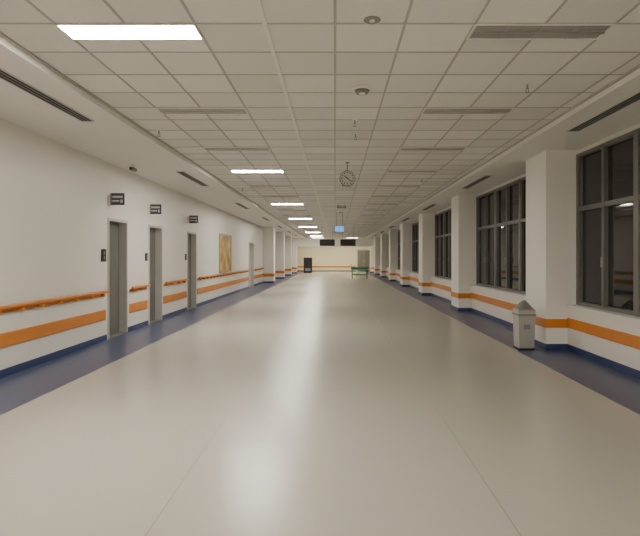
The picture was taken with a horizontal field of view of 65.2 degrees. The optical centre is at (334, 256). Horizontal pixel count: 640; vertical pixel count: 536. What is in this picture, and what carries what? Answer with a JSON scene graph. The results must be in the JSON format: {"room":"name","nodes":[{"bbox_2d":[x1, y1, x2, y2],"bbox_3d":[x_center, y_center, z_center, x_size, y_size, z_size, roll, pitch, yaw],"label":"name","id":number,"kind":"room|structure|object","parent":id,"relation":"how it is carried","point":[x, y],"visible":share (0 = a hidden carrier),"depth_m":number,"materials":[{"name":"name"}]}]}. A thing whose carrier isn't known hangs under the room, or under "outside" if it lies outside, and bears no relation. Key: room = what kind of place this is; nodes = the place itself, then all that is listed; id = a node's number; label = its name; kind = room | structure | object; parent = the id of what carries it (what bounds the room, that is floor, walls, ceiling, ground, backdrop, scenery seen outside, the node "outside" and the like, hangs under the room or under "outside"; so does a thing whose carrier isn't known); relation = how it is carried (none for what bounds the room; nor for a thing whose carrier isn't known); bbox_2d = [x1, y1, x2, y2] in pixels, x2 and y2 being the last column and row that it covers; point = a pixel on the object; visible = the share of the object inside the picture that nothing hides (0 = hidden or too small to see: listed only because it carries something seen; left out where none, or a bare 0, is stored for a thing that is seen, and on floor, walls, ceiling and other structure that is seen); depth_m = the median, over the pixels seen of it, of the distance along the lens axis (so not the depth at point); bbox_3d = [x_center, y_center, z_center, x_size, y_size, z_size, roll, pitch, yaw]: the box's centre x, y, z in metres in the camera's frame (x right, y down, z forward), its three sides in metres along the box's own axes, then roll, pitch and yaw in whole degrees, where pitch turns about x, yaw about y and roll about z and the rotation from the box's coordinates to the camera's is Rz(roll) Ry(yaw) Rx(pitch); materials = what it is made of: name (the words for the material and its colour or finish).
{"room":"hospital interior","nodes":[
{"label":"hospital interior","id":0,"kind":"room"},
{"bbox_2d":[0,118,107,369],"bbox_3d":[-4.290,-0.110,0.550,0.300,3.220,17.100,0,0,0],"label":"wall","id":1,"kind":"structure","parent":0,"point":[54,194],"depth_m":7.22,"materials":[{"name":"paint"}]},
{"bbox_2d":[0,310,105,347],"bbox_3d":[-4.129,1.035,0.550,0.022,0.180,16.900,0,0,0],"label":"bumper cover","id":2,"kind":"object","parent":1,"relation":"attached to","point":[9,338],"visible":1,"depth_m":7.19,"materials":[{"name":"orange plastic"}]},
{"bbox_2d":[0,290,109,313],"bbox_3d":[-4.095,0.647,0.550,0.090,0.105,16.900,0,0,0],"label":"handrail","id":3,"kind":"object","parent":1,"relation":"attached to","point":[59,300],"visible":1,"depth_m":7.16,"materials":[{"name":"orange plastic"}]},
{"bbox_2d":[101,249,105,261],"bbox_3d":[-4.127,-0.030,8.930,0.026,0.224,0.160,0,0,0],"label":"plate","id":4,"kind":"object","parent":1,"relation":"attached to","point":[103,251],"visible":1,"depth_m":8.90,"materials":[{"name":"black plastic"}]},
{"bbox_2d":[108,163,126,220],"bbox_3d":[-4.290,-1.220,9.525,0.300,1.000,0.850,0,0,0],"label":"lintel","id":5,"kind":"object","parent":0,"point":[117,176],"visible":0.5,"depth_m":9.52,"materials":[{"name":"paint"}]},
{"bbox_2d":[110,193,124,204],"bbox_3d":[-4.015,-1.070,9.240,0.250,0.220,0.060,0,0,0],"label":"door sign","id":6,"kind":"object","parent":5,"relation":"attached to","point":[115,198],"visible":1,"depth_m":9.23,"materials":[{"name":"grey plastic"}]},
{"bbox_2d":[0,31,305,237],"bbox_3d":[-3.635,-1.810,22.000,1.930,0.180,60.000,0,0,0],"label":"soffit","id":7,"kind":"structure","parent":0,"point":[113,138],"depth_m":6.96,"materials":[{"name":"paint"}]},
{"bbox_2d":[0,68,93,121],"bbox_3d":[-3.120,-1.714,5.300,0.162,0.012,2.024,0,0,0],"label":"air diffuser","id":8,"kind":"object","parent":7,"relation":"attached to","point":[6,76],"visible":1,"depth_m":5.31,"materials":[{"name":"black metal"}]},
{"bbox_2d":[129,164,136,171],"bbox_3d":[-3.750,-1.660,9.277,0.080,0.120,0.205,0,0,0],"label":"security camera","id":9,"kind":"object","parent":7,"relation":"attached to","point":[132,168],"visible":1,"depth_m":9.26,"materials":[{"name":"white plastic"}]},
{"bbox_2d":[176,171,208,185],"bbox_3d":[-3.120,-1.714,11.050,0.162,0.012,2.024,0,0,0],"label":"air diffuser","id":10,"kind":"object","parent":7,"relation":"attached to","point":[182,173],"visible":1,"depth_m":10.88,"materials":[{"name":"black metal"}]},
{"bbox_2d":[235,203,248,208],"bbox_3d":[-3.120,-1.714,16.800,0.162,0.012,2.024,0,0,0],"label":"air diffuser","id":11,"kind":"object","parent":7,"relation":"attached to","point":[238,204],"visible":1,"depth_m":16.77,"materials":[{"name":"black metal"}]},
{"bbox_2d":[149,180,161,226],"bbox_3d":[-4.290,-1.220,11.525,0.300,1.000,0.850,0,0,0],"label":"lintel","id":12,"kind":"object","parent":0,"point":[155,189],"visible":0.36,"depth_m":11.53,"materials":[{"name":"paint"}]},
{"bbox_2d":[150,204,160,213],"bbox_3d":[-4.015,-1.070,11.200,0.250,0.220,0.060,0,0,0],"label":"door sign","id":13,"kind":"object","parent":12,"relation":"attached to","point":[154,208],"visible":1,"depth_m":11.19,"materials":[{"name":"grey plastic"}]},
{"bbox_2d":[187,196,195,232],"bbox_3d":[-4.290,-1.220,14.450,0.300,1.000,0.900,0,0,0],"label":"lintel","id":14,"kind":"object","parent":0,"point":[191,202],"visible":0.36,"depth_m":14.42,"materials":[{"name":"paint"}]},
{"bbox_2d":[189,215,197,222],"bbox_3d":[-4.015,-1.070,14.200,0.250,0.220,0.060,0,0,0],"label":"door sign","id":15,"kind":"object","parent":14,"relation":"attached to","point":[192,218],"visible":1,"depth_m":14.19,"materials":[{"name":"grey plastic"}]},
{"bbox_2d":[249,221,253,242],"bbox_3d":[-4.290,-1.220,24.700,0.300,1.000,1.400,0,0,0],"label":"lintel","id":16,"kind":"object","parent":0,"point":[251,225],"visible":0.43,"depth_m":24.79,"materials":[{"name":"paint"}]},
{"bbox_2d":[0,271,639,535],"bbox_3d":[-0.150,1.550,22.000,8.900,0.101,60.000,0,0,0],"label":"floor","id":17,"kind":"structure","parent":0,"point":[316,403],"depth_m":4.40,"materials":[{"name":"beige laminate"}]},
{"bbox_2d":[127,171,148,326],"bbox_3d":[-4.290,-0.110,10.525,0.300,3.220,1.150,0,0,0],"label":"panel","id":18,"kind":"object","parent":17,"relation":"on","point":[137,186],"visible":0.64,"depth_m":10.48,"materials":[{"name":"paint"}]},
{"bbox_2d":[129,300,147,312],"bbox_3d":[-4.129,1.035,10.525,0.022,0.180,0.950,0,0,0],"label":"bumper cover","id":19,"kind":"object","parent":18,"relation":"attached to","point":[137,306],"visible":1,"depth_m":10.48,"materials":[{"name":"orange plastic"}]},
{"bbox_2d":[129,284,150,291],"bbox_3d":[-4.095,0.647,10.525,0.090,0.105,0.950,0,0,0],"label":"handrail","id":20,"kind":"object","parent":18,"relation":"attached to","point":[140,287],"visible":1,"depth_m":10.46,"materials":[{"name":"orange plastic"}]},
{"bbox_2d":[162,185,186,314],"bbox_3d":[-4.290,-0.110,12.975,0.300,3.220,2.050,0,0,0],"label":"panel","id":21,"kind":"object","parent":17,"relation":"on","point":[174,203],"visible":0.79,"depth_m":12.82,"materials":[{"name":"paint"}]},
{"bbox_2d":[163,291,186,303],"bbox_3d":[-4.129,1.035,12.975,0.022,0.180,1.850,0,0,0],"label":"bumper cover","id":22,"kind":"object","parent":21,"relation":"attached to","point":[169,298],"visible":1,"depth_m":12.83,"materials":[{"name":"orange plastic"}]},
{"bbox_2d":[163,278,188,285],"bbox_3d":[-4.095,0.647,12.975,0.090,0.105,1.850,0,0,0],"label":"handrail","id":23,"kind":"object","parent":21,"relation":"attached to","point":[174,282],"visible":1,"depth_m":12.70,"materials":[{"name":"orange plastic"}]},
{"bbox_2d":[196,199,248,302],"bbox_3d":[-4.290,-0.110,19.450,0.300,3.220,9.100,0,0,0],"label":"panel","id":24,"kind":"object","parent":17,"relation":"on","point":[212,221],"visible":0.64,"depth_m":17.47,"materials":[{"name":"paint"}]},
{"bbox_2d":[197,277,248,293],"bbox_3d":[-4.129,1.035,19.450,0.022,0.180,8.900,0,0,0],"label":"bumper cover","id":25,"kind":"object","parent":24,"relation":"attached to","point":[225,284],"visible":1,"depth_m":17.92,"materials":[{"name":"orange plastic"}]},
{"bbox_2d":[197,269,249,279],"bbox_3d":[-4.095,0.647,19.450,0.090,0.105,8.900,0,0,0],"label":"handrail","id":26,"kind":"object","parent":24,"relation":"attached to","point":[242,271],"visible":1,"depth_m":17.92,"materials":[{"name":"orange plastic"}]},
{"bbox_2d":[219,233,231,272],"bbox_3d":[-4.117,-0.135,18.800,0.045,1.430,2.000,0,0,0],"label":"framed picture","id":27,"kind":"object","parent":24,"relation":"attached to","point":[225,241],"visible":1,"depth_m":18.77,"materials":[{"name":"beige wood"}]},
{"bbox_2d":[254,224,262,283],"bbox_3d":[-4.290,-0.110,28.400,0.300,3.220,6.000,0,0,0],"label":"panel","id":28,"kind":"object","parent":17,"relation":"on","point":[258,230],"visible":0.43,"depth_m":27.06,"materials":[{"name":"paint"}]},
{"bbox_2d":[254,274,262,278],"bbox_3d":[-4.129,1.035,27.100,0.022,0.180,3.200,0,0,0],"label":"bumper cover","id":29,"kind":"object","parent":28,"relation":"attached to","point":[258,275],"visible":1,"depth_m":26.91,"materials":[{"name":"orange plastic"}]},
{"bbox_2d":[263,227,274,282],"bbox_3d":[-3.833,-0.110,29.200,0.615,3.220,0.830,0,0,0],"label":"pilaster","id":30,"kind":"object","parent":17,"relation":"on","point":[268,232],"visible":0.88,"depth_m":28.80,"materials":[{"name":"paint"}]},
{"bbox_2d":[275,232,284,278],"bbox_3d":[-3.833,-0.110,34.900,0.615,3.220,0.830,0,0,0],"label":"pilaster","id":31,"kind":"object","parent":17,"relation":"on","point":[279,236],"visible":0.86,"depth_m":34.50,"materials":[{"name":"paint"}]},
{"bbox_2d":[285,236,291,275],"bbox_3d":[-3.833,-0.110,40.600,0.615,3.220,0.830,0,0,0],"label":"pilaster","id":32,"kind":"object","parent":17,"relation":"on","point":[288,239],"visible":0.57,"depth_m":40.20,"materials":[{"name":"paint"}]},
{"bbox_2d":[292,247,296,272],"bbox_3d":[-3.833,-0.110,46.300,0.615,3.220,0.830,0,0,0],"label":"pilaster","id":33,"kind":"object","parent":17,"relation":"on","point":[294,249],"visible":0.5,"depth_m":45.90,"materials":[{"name":"paint"}]},
{"bbox_2d":[304,258,311,272],"bbox_3d":[-2.550,0.775,47.185,0.800,1.450,0.630,0,0,0],"label":"kiosk","id":34,"kind":"object","parent":17,"relation":"on","point":[307,261],"visible":1,"depth_m":46.90,"materials":[{"name":"black plastic"}]},
{"bbox_2d":[351,264,368,278],"bbox_3d":[1.720,1.010,35.000,1.240,0.980,0.720,0,0,0],"label":"hospital gurney","id":35,"kind":"object","parent":17,"relation":"on","point":[352,268],"visible":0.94,"depth_m":34.65,"materials":[{"name":"green plastic"}]},
{"bbox_2d":[410,273,418,287],"bbox_3d":[3.925,1.150,22.735,0.350,0.700,4.850,0,0,0],"label":"parapet","id":36,"kind":"object","parent":17,"relation":"on","point":[412,283],"visible":0.29,"depth_m":23.59,"materials":[{"name":"paint"}]},
{"bbox_2d":[409,276,418,281],"bbox_3d":[3.739,1.055,22.735,0.022,0.160,4.810,0,0,0],"label":"bumper cover","id":37,"kind":"object","parent":36,"relation":"attached to","point":[410,278],"visible":0.56,"depth_m":23.75,"materials":[{"name":"orange plastic"}]},
{"bbox_2d":[409,222,418,274],"bbox_3d":[3.850,-0.425,22.735,0.240,2.450,4.850,0,0,0],"label":"window","id":38,"kind":"structure","parent":36,"relation":"on","point":[415,227],"depth_m":24.32,"materials":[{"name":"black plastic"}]},
{"bbox_2d":[431,278,450,299],"bbox_3d":[3.925,1.150,17.035,0.350,0.700,4.850,0,0,0],"label":"parapet","id":39,"kind":"object","parent":17,"relation":"on","point":[445,294],"visible":0.29,"depth_m":17.60,"materials":[{"name":"paint"}]},
{"bbox_2d":[431,282,450,291],"bbox_3d":[3.739,1.055,17.035,0.022,0.160,4.810,0,0,0],"label":"bumper cover","id":40,"kind":"object","parent":39,"relation":"attached to","point":[446,288],"visible":0.56,"depth_m":17.50,"materials":[{"name":"orange plastic"}]},
{"bbox_2d":[431,208,450,281],"bbox_3d":[3.850,-0.425,17.035,0.240,2.450,4.850,0,0,0],"label":"window","id":41,"kind":"structure","parent":39,"relation":"on","point":[442,219],"depth_m":18.20,"materials":[{"name":"black glass"}]},
{"bbox_2d":[471,286,525,322],"bbox_3d":[3.925,1.150,11.335,0.350,0.700,4.850,0,0,0],"label":"parapet","id":42,"kind":"object","parent":17,"relation":"on","point":[502,313],"visible":0.29,"depth_m":11.68,"materials":[{"name":"paint"}]},
{"bbox_2d":[471,293,516,310],"bbox_3d":[3.739,1.055,11.335,0.022,0.160,4.810,0,0,0],"label":"bumper cover","id":43,"kind":"object","parent":42,"relation":"attached to","point":[503,304],"visible":0.56,"depth_m":11.69,"materials":[{"name":"orange plastic"}]},
{"bbox_2d":[471,176,525,297],"bbox_3d":[3.850,-0.425,11.335,0.240,2.450,4.850,0,0,0],"label":"window","id":44,"kind":"structure","parent":42,"relation":"on","point":[501,211],"depth_m":11.72,"materials":[{"name":"black glass"}]},
{"bbox_2d":[379,274,639,378],"bbox_3d":[3.744,1.450,19.980,0.012,0.100,55.930,0,0,0],"label":"baseboard","id":45,"kind":"structure","parent":17,"relation":"on","point":[625,369],"depth_m":7.42,"materials":[{"name":"blue plastic"}]},
{"bbox_2d":[512,300,535,349],"bbox_3d":[3.080,1.100,8.150,0.290,0.800,0.290,0,0,0],"label":"litter bin","id":46,"kind":"object","parent":17,"relation":"on","point":[524,315],"visible":1,"depth_m":8.03,"materials":[{"name":"metal"}]},
{"bbox_2d":[568,307,639,370],"bbox_3d":[3.925,1.150,5.655,0.350,0.700,4.810,0,0,0],"label":"parapet","id":47,"kind":"object","parent":17,"relation":"on","point":[629,356],"visible":0.6,"depth_m":6.91,"materials":[{"name":"paint"}]},
{"bbox_2d":[566,128,639,321],"bbox_3d":[3.850,-0.425,5.655,0.240,2.450,4.810,0,0,0],"label":"window","id":48,"kind":"structure","parent":47,"relation":"on","point":[607,173],"depth_m":7.17,"materials":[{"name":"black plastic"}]},
{"bbox_2d":[567,318,639,349],"bbox_3d":[3.739,1.055,5.655,0.022,0.160,4.770,0,0,0],"label":"bumper cover","id":49,"kind":"object","parent":47,"relation":"attached to","point":[627,339],"visible":1,"depth_m":6.89,"materials":[{"name":"orange plastic"}]},
{"bbox_2d":[0,0,639,237],"bbox_3d":[0.085,-1.850,22.000,5.570,0.100,60.000,0,0,0],"label":"ceiling","id":50,"kind":"object","parent":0,"point":[319,154],"depth_m":4.96,"materials":[{"name":"white tile"}]},
{"bbox_2d":[54,24,203,39],"bbox_3d":[-1.620,-1.794,3.985,1.080,0.012,0.270,0,0,0],"label":"ceiling light panel","id":51,"kind":"object","parent":50,"relation":"attached to","point":[74,31],"visible":1,"depth_m":3.97,"materials":[{"name":"white plastic"}]},
{"bbox_2d":[156,108,248,114],"bbox_3d":[-1.620,-1.790,6.145,1.080,0.020,0.270,0,0,0],"label":"ceiling light panel","id":52,"kind":"object","parent":50,"relation":"attached to","point":[165,111],"visible":1,"depth_m":6.13,"materials":[{"name":"white plastic"}]},
{"bbox_2d":[203,147,270,150],"bbox_3d":[-1.620,-1.790,8.305,1.080,0.020,0.270,0,0,0],"label":"ceiling light panel","id":53,"kind":"object","parent":50,"relation":"attached to","point":[205,148],"visible":1,"depth_m":8.27,"materials":[{"name":"white plastic"}]},
{"bbox_2d":[231,170,283,172],"bbox_3d":[-1.620,-1.794,10.465,1.080,0.012,0.270,0,0,0],"label":"ceiling light panel","id":54,"kind":"object","parent":50,"relation":"attached to","point":[233,171],"visible":1,"depth_m":10.47,"materials":[{"name":"white plastic"}]},
{"bbox_2d":[249,185,292,186],"bbox_3d":[-1.620,-1.790,12.625,1.080,0.020,0.270,0,0,0],"label":"ceiling light panel","id":55,"kind":"object","parent":50,"relation":"attached to","point":[249,185],"visible":1,"depth_m":12.56,"materials":[{"name":"white plastic"}]},
{"bbox_2d":[262,196,298,196],"bbox_3d":[-1.620,-1.790,14.785,1.080,0.020,0.270,0,0,0],"label":"ceiling light panel","id":56,"kind":"object","parent":50,"relation":"attached to","point":[262,196],"visible":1,"depth_m":14.77,"materials":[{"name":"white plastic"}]},
{"bbox_2d":[272,204,302,204],"bbox_3d":[-1.620,-1.794,16.945,1.080,0.012,0.270,0,0,0],"label":"ceiling light panel","id":57,"kind":"object","parent":50,"relation":"attached to","point":[272,204],"visible":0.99,"depth_m":17.06,"materials":[{"name":"white plastic"}]},
{"bbox_2d":[0,0,639,237],"bbox_3d":[0.085,-1.794,22.000,5.570,0.013,60.000,0,0,0],"label":"grid","id":58,"kind":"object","parent":50,"relation":"attached to","point":[264,23],"depth_m":5.43,"materials":[{"name":"grey metal"}]},
{"bbox_2d":[320,226,334,245],"bbox_3d":[-0.450,-1.220,29.000,0.880,1.160,0.060,0,0,0],"label":"direction sign","id":59,"kind":"object","parent":50,"relation":"hanging from","point":[323,242],"visible":0.88,"depth_m":28.97,"materials":[{"name":"black plastic"}]},
{"bbox_2d":[335,212,343,231],"bbox_3d":[0.180,-1.405,19.997,0.360,0.790,0.066,0,0,0],"label":"exit sign","id":60,"kind":"object","parent":50,"relation":"hanging from","point":[337,228],"visible":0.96,"depth_m":19.97,"materials":[{"name":"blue plastic"}]},
{"bbox_2d":[339,162,354,186],"bbox_3d":[0.235,-1.573,9.495,0.300,0.465,0.089,0,0,0],"label":"clock","id":61,"kind":"object","parent":50,"relation":"hanging from","point":[347,178],"visible":1,"depth_m":9.46,"materials":[{"name":"grey plastic"}]},
{"bbox_2d":[340,232,355,245],"bbox_3d":[0.750,-1.220,29.000,0.880,1.160,0.060,0,0,0],"label":"direction sign","id":62,"kind":"object","parent":50,"relation":"hanging from","point":[343,242],"visible":0.9,"depth_m":28.97,"materials":[{"name":"black plastic"}]},
{"bbox_2d":[352,85,371,94],"bbox_3d":[0.290,-1.772,5.350,0.220,0.057,0.220,0,0,0],"label":"smoke detector","id":63,"kind":"object","parent":50,"relation":"attached to","point":[361,89],"visible":1,"depth_m":5.29,"materials":[{"name":"white plastic"}]},
{"bbox_2d":[362,13,382,24],"bbox_3d":[0.280,-1.788,3.770,0.160,0.024,0.160,0,0,0],"label":"smoke detector","id":64,"kind":"object","parent":50,"relation":"attached to","point":[371,18],"visible":1,"depth_m":3.75,"materials":[{"name":"white plastic"}]},
{"bbox_2d":[367,204,397,204],"bbox_3d":[1.620,-1.790,16.945,1.080,0.020,0.270,0,0,0],"label":"ceiling light panel","id":65,"kind":"object","parent":50,"relation":"attached to","point":[367,204],"visible":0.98,"depth_m":16.95,"materials":[{"name":"white plastic"}]},
{"bbox_2d":[371,196,407,196],"bbox_3d":[1.620,-1.790,14.785,1.080,0.020,0.270,0,0,0],"label":"ceiling light panel","id":66,"kind":"object","parent":50,"relation":"attached to","point":[371,196],"visible":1,"depth_m":14.77,"materials":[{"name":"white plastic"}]},
{"bbox_2d":[377,185,420,186],"bbox_3d":[1.620,-1.790,12.625,1.080,0.020,0.270,0,0,0],"label":"ceiling light panel","id":67,"kind":"object","parent":50,"relation":"attached to","point":[378,185],"visible":1,"depth_m":12.56,"materials":[{"name":"white plastic"}]},
{"bbox_2d":[386,170,438,172],"bbox_3d":[1.620,-1.790,10.465,1.080,0.020,0.270,0,0,0],"label":"ceiling light panel","id":68,"kind":"object","parent":50,"relation":"attached to","point":[387,171],"visible":1,"depth_m":10.45,"materials":[{"name":"white plastic"}]},
{"bbox_2d":[399,147,466,150],"bbox_3d":[1.620,-1.790,8.305,1.080,0.020,0.270,0,0,0],"label":"ceiling light panel","id":69,"kind":"object","parent":50,"relation":"attached to","point":[401,148],"visible":1,"depth_m":8.27,"materials":[{"name":"white plastic"}]},
{"bbox_2d":[421,108,513,114],"bbox_3d":[1.620,-1.790,6.145,1.080,0.020,0.270,0,0,0],"label":"ceiling light panel","id":70,"kind":"object","parent":50,"relation":"attached to","point":[427,111],"visible":1,"depth_m":6.13,"materials":[{"name":"white plastic"}]},
{"bbox_2d":[524,83,530,92],"bbox_3d":[2.000,-1.755,5.200,0.070,0.090,0.070,0,0,0],"label":"sprinkler head","id":71,"kind":"object","parent":50,"relation":"attached to","point":[525,84],"visible":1,"depth_m":5.19},
{"bbox_2d":[466,24,615,39],"bbox_3d":[1.620,-1.790,3.985,1.080,0.020,0.270,0,0,0],"label":"ceiling light panel","id":72,"kind":"object","parent":50,"relation":"attached to","point":[479,31],"visible":1,"depth_m":3.97,"materials":[{"name":"white plastic"}]},
{"bbox_2d":[292,238,371,246],"bbox_3d":[-0.370,-1.335,45.740,7.540,0.770,0.280,0,0,0],"label":"trim","id":73,"kind":"structure","parent":0,"point":[296,242],"depth_m":45.60,"materials":[{"name":"paint"}]},
{"bbox_2d":[297,247,369,270],"bbox_3d":[-0.150,-0.150,52.100,8.900,3.500,0.200,0,0,0],"label":"wall","id":74,"kind":"structure","parent":0,"point":[321,256],"depth_m":51.99,"materials":[{"name":"paint"}]},
{"bbox_2d":[0,282,262,378],"bbox_3d":[-4.134,1.450,22.000,0.012,0.100,60.000,0,0,0],"label":"baseboard","id":75,"kind":"structure","parent":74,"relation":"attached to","point":[11,370],"depth_m":7.95,"materials":[{"name":"blue"}]},
{"bbox_2d":[297,266,355,267],"bbox_3d":[-0.970,1.025,51.990,6.340,0.150,0.020,0,0,0],"label":"bumper cover","id":76,"kind":"object","parent":74,"relation":"attached to","point":[297,266],"visible":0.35,"depth_m":51.98,"materials":[{"name":"orange plastic"}]},
{"bbox_2d":[297,270,355,270],"bbox_3d":[-0.960,1.450,51.994,6.320,0.100,0.012,0,0,0],"label":"baseboard","id":77,"kind":"structure","parent":74,"relation":"attached to","point":[297,270],"depth_m":51.99,"materials":[{"name":"blue"}]},
{"bbox_2d":[357,250,369,270],"bbox_3d":[3.000,0.375,51.950,1.400,2.250,0.100,0,0,0],"label":"door","id":78,"kind":"structure","parent":74,"relation":"in","point":[363,256],"depth_m":51.92,"materials":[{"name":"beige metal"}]},
{"bbox_2d":[370,239,373,272],"bbox_3d":[3.743,-0.110,48.385,0.715,3.220,0.880,0,0,0],"label":"column","id":79,"kind":"structure","parent":0,"point":[372,247],"depth_m":47.96,"materials":[{"name":"paint"}]},
{"bbox_2d":[374,237,379,274],"bbox_3d":[3.743,-0.110,42.685,0.715,3.220,0.880,0,0,0],"label":"column","id":80,"kind":"structure","parent":0,"point":[376,239],"depth_m":42.26,"materials":[{"name":"paint"}]},
{"bbox_2d":[380,233,388,277],"bbox_3d":[3.743,-0.110,36.985,0.715,3.220,0.880,0,0,0],"label":"column","id":81,"kind":"structure","parent":0,"point":[383,236],"depth_m":36.56,"materials":[{"name":"paint"}]},
{"bbox_2d":[388,229,398,280],"bbox_3d":[3.743,-0.110,31.285,0.715,3.220,0.880,0,0,0],"label":"column","id":82,"kind":"structure","parent":0,"point":[393,233],"depth_m":30.86,"materials":[{"name":"paint"}]},
{"bbox_2d":[400,223,412,286],"bbox_3d":[3.743,-0.110,25.585,0.715,3.220,0.880,0,0,0],"label":"column","id":83,"kind":"structure","parent":0,"point":[405,228],"depth_m":25.16,"materials":[{"name":"paint"}]},
{"bbox_2d":[418,213,435,295],"bbox_3d":[3.743,-0.110,19.885,0.715,3.220,0.880,0,0,0],"label":"column","id":84,"kind":"structure","parent":0,"point":[426,220],"depth_m":19.46,"materials":[{"name":"paint"}]},
{"bbox_2d":[451,195,476,311],"bbox_3d":[3.743,-0.110,14.185,0.715,3.220,0.880,0,0,0],"label":"column","id":85,"kind":"structure","parent":0,"point":[463,207],"depth_m":13.76,"materials":[{"name":"paint"}]},
{"bbox_2d":[477,173,525,196],"bbox_3d":[4.010,-1.685,11.335,0.180,0.070,4.850,0,0,0],"label":"header","id":86,"kind":"object","parent":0,"point":[523,175],"visible":0.29,"depth_m":11.63,"materials":[{"name":"paint"}]},
{"bbox_2d":[366,64,639,238],"bbox_3d":[3.570,-1.810,22.000,1.460,0.180,60.000,0,0,0],"label":"soffit","id":87,"kind":"structure","parent":0,"point":[510,163],"depth_m":7.38,"materials":[{"name":"paint"}]},
{"bbox_2d":[422,204,436,209],"bbox_3d":[3.240,-1.714,17.225,0.162,0.012,1.974,0,0,0],"label":"air diffuser","id":88,"kind":"object","parent":87,"relation":"attached to","point":[431,205],"visible":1,"depth_m":16.97,"materials":[{"name":"black metal"}]},
{"bbox_2d":[461,175,492,188],"bbox_3d":[3.240,-1.714,11.525,0.162,0.012,1.974,0,0,0],"label":"air diffuser","id":89,"kind":"object","parent":87,"relation":"attached to","point":[485,177],"visible":1,"depth_m":11.35,"materials":[{"name":"black metal"}]},
{"bbox_2d":[567,91,639,131],"bbox_3d":[3.240,-1.714,5.825,0.162,0.012,1.974,0,0,0],"label":"air diffuser","id":90,"kind":"object","parent":87,"relation":"attached to","point":[634,98],"visible":1,"depth_m":5.93,"materials":[{"name":"black metal"}]},
{"bbox_2d":[526,150,577,349],"bbox_3d":[3.743,-0.110,8.485,0.715,3.220,0.880,0,0,0],"label":"column","id":91,"kind":"structure","parent":0,"point":[550,174],"depth_m":8.06,"materials":[{"name":"paint"}]},
{"bbox_2d":[578,123,639,153],"bbox_3d":[4.010,-1.685,5.655,0.180,0.070,4.810,0,0,0],"label":"header","id":92,"kind":"object","parent":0,"point":[637,126],"visible":0.4,"depth_m":7.11,"materials":[{"name":"paint"}]},
{"bbox_3d":[-4.390,0.390,23.650,0.100,2.220,29.100,0,0,0],"label":"wall","id":93,"kind":"structure","parent":0,"visible":0},
{"bbox_2d":[108,217,127,338],"bbox_3d":[-4.232,0.390,9.525,0.215,2.220,0.850,0,0,0],"label":"door","id":94,"kind":"structure","parent":93,"relation":"in","point":[117,228],"depth_m":9.84,"materials":[{"name":"silver metal"}]},
{"bbox_2d":[149,225,161,323],"bbox_3d":[-4.232,0.390,11.525,0.215,2.220,0.850,0,0,0],"label":"door","id":95,"kind":"structure","parent":93,"relation":"in","point":[155,232],"depth_m":11.91,"materials":[{"name":"silver metal"}]},
{"bbox_2d":[187,231,196,310],"bbox_3d":[-4.232,0.390,14.450,0.215,2.220,0.900,0,0,0],"label":"door","id":96,"kind":"structure","parent":93,"relation":"in","point":[191,236],"depth_m":14.86,"materials":[{"name":"silver metal"}]},
{"bbox_2d":[249,242,253,287],"bbox_3d":[-4.232,0.390,24.700,0.215,2.220,1.400,0,0,0],"label":"door","id":97,"kind":"structure","parent":93,"relation":"in","point":[251,245],"depth_m":25.35,"materials":[{"name":"silver metal"}]},
{"bbox_3d":[3.925,1.150,28.435,0.350,0.700,4.850,0,0,0],"label":"parapet","id":98,"kind":"object","parent":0,"visible":0},
{"bbox_2d":[395,230,399,270],"bbox_3d":[3.850,-0.425,28.435,0.240,2.450,4.850,0,0,0],"label":"window","id":99,"kind":"structure","parent":98,"relation":"on","point":[398,269],"depth_m":30.62,"materials":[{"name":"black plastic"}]},
{"bbox_3d":[3.925,1.150,34.135,0.350,0.700,4.850,0,0,0],"label":"parapet","id":100,"kind":"object","parent":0,"visible":0},
{"bbox_2d":[386,234,388,267],"bbox_3d":[3.850,-0.425,34.135,0.240,2.450,4.850,0,0,0],"label":"window","id":101,"kind":"structure","parent":100,"relation":"on","point":[388,234],"depth_m":36.48,"materials":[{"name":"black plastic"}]}
]}

